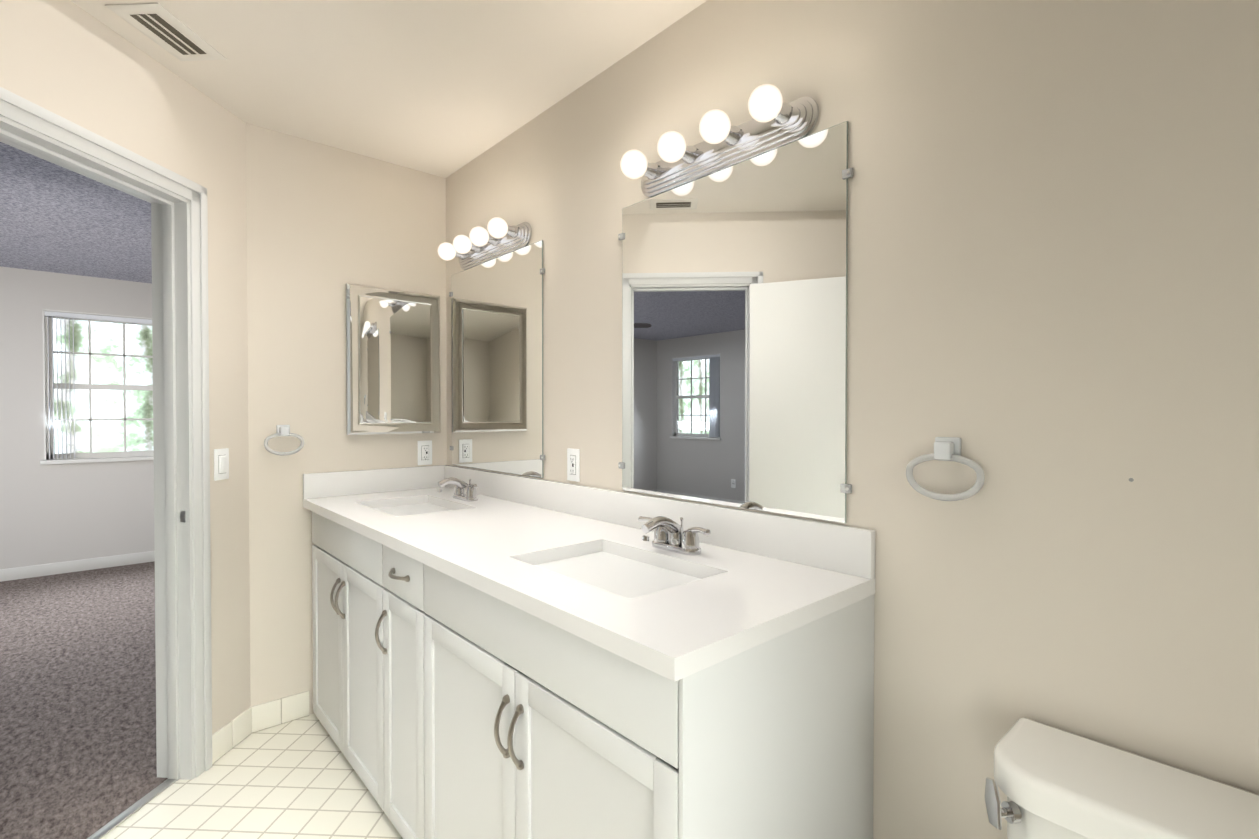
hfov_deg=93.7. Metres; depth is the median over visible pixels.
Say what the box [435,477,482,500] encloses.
faucet
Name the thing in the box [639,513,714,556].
faucet
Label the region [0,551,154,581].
baseboard
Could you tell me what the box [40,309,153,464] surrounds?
window
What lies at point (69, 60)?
wall
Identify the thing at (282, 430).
towel ring
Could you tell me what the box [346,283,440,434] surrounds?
medicine cabinet mirror
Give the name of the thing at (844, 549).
backsplash
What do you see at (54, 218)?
ceiling
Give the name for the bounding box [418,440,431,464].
outlet
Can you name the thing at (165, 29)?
ceiling vent
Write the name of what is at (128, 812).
trim
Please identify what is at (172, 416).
door frame
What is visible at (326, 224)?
wall
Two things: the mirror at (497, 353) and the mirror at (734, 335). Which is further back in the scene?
the mirror at (497, 353)
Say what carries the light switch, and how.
attached to the wall at (69, 60)
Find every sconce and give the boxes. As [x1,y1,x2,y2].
[438,217,531,269]
[620,84,818,197]
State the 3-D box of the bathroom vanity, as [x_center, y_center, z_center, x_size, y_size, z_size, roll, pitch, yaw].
[-0.424,0.822,1.897,0.652,0.890,2.166,-1,1,-42]
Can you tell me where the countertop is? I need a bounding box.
[303,489,874,672]
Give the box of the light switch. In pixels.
[214,448,228,480]
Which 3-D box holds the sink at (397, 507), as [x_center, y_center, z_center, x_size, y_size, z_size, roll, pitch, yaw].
[-0.852,0.441,2.333,0.353,0.164,0.508,-1,1,-42]
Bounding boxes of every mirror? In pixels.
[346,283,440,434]
[449,240,544,477]
[618,121,852,522]
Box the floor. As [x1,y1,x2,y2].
[101,713,402,838]
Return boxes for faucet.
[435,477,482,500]
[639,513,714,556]
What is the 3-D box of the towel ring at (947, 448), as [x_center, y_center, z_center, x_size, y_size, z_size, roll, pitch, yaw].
[0.628,0.098,1.174,0.040,0.126,0.146,-1,1,-42]
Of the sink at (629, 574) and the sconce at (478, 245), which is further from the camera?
the sconce at (478, 245)
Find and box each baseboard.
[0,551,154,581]
[212,690,308,763]
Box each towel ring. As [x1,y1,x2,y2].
[264,425,303,455]
[906,437,984,500]
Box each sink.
[371,501,458,516]
[531,545,706,596]
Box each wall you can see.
[0,0,250,733]
[0,266,153,568]
[246,123,446,714]
[446,0,1258,838]
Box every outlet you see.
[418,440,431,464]
[567,448,579,481]
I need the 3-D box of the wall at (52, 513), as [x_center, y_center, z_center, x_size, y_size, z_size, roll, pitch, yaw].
[-5.530,0.022,3.885,4.940,2.440,0.120,-1,1,-42]
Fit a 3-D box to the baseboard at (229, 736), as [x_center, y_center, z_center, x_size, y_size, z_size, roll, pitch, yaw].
[-0.440,1.228,0.726,2.247,0.106,3.900,-1,1,-42]
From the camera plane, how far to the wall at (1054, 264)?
1.11 m
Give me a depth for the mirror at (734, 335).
1.55 m
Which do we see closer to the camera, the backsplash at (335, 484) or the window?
the backsplash at (335, 484)
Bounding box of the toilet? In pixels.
[984,718,1258,838]
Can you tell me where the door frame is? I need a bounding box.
[0,87,211,780]
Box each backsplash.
[303,465,442,496]
[443,465,874,576]
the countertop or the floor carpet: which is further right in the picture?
the countertop
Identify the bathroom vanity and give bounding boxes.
[303,505,874,838]
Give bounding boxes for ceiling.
[0,142,151,283]
[70,0,706,177]
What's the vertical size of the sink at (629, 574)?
0.164 m
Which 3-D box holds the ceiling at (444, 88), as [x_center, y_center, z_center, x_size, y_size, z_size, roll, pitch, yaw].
[-0.464,-1.184,0.708,2.467,0.050,4.150,-1,1,-42]
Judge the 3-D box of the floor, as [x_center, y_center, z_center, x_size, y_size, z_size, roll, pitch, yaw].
[-0.464,1.306,0.739,2.467,0.050,4.150,-1,1,-42]
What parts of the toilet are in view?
lever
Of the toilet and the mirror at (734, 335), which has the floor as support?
the toilet
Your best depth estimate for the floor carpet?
2.63 m
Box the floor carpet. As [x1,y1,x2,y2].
[0,561,167,838]
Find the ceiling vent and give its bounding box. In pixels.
[105,3,226,60]
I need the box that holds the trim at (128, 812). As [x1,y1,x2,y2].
[87,779,175,838]

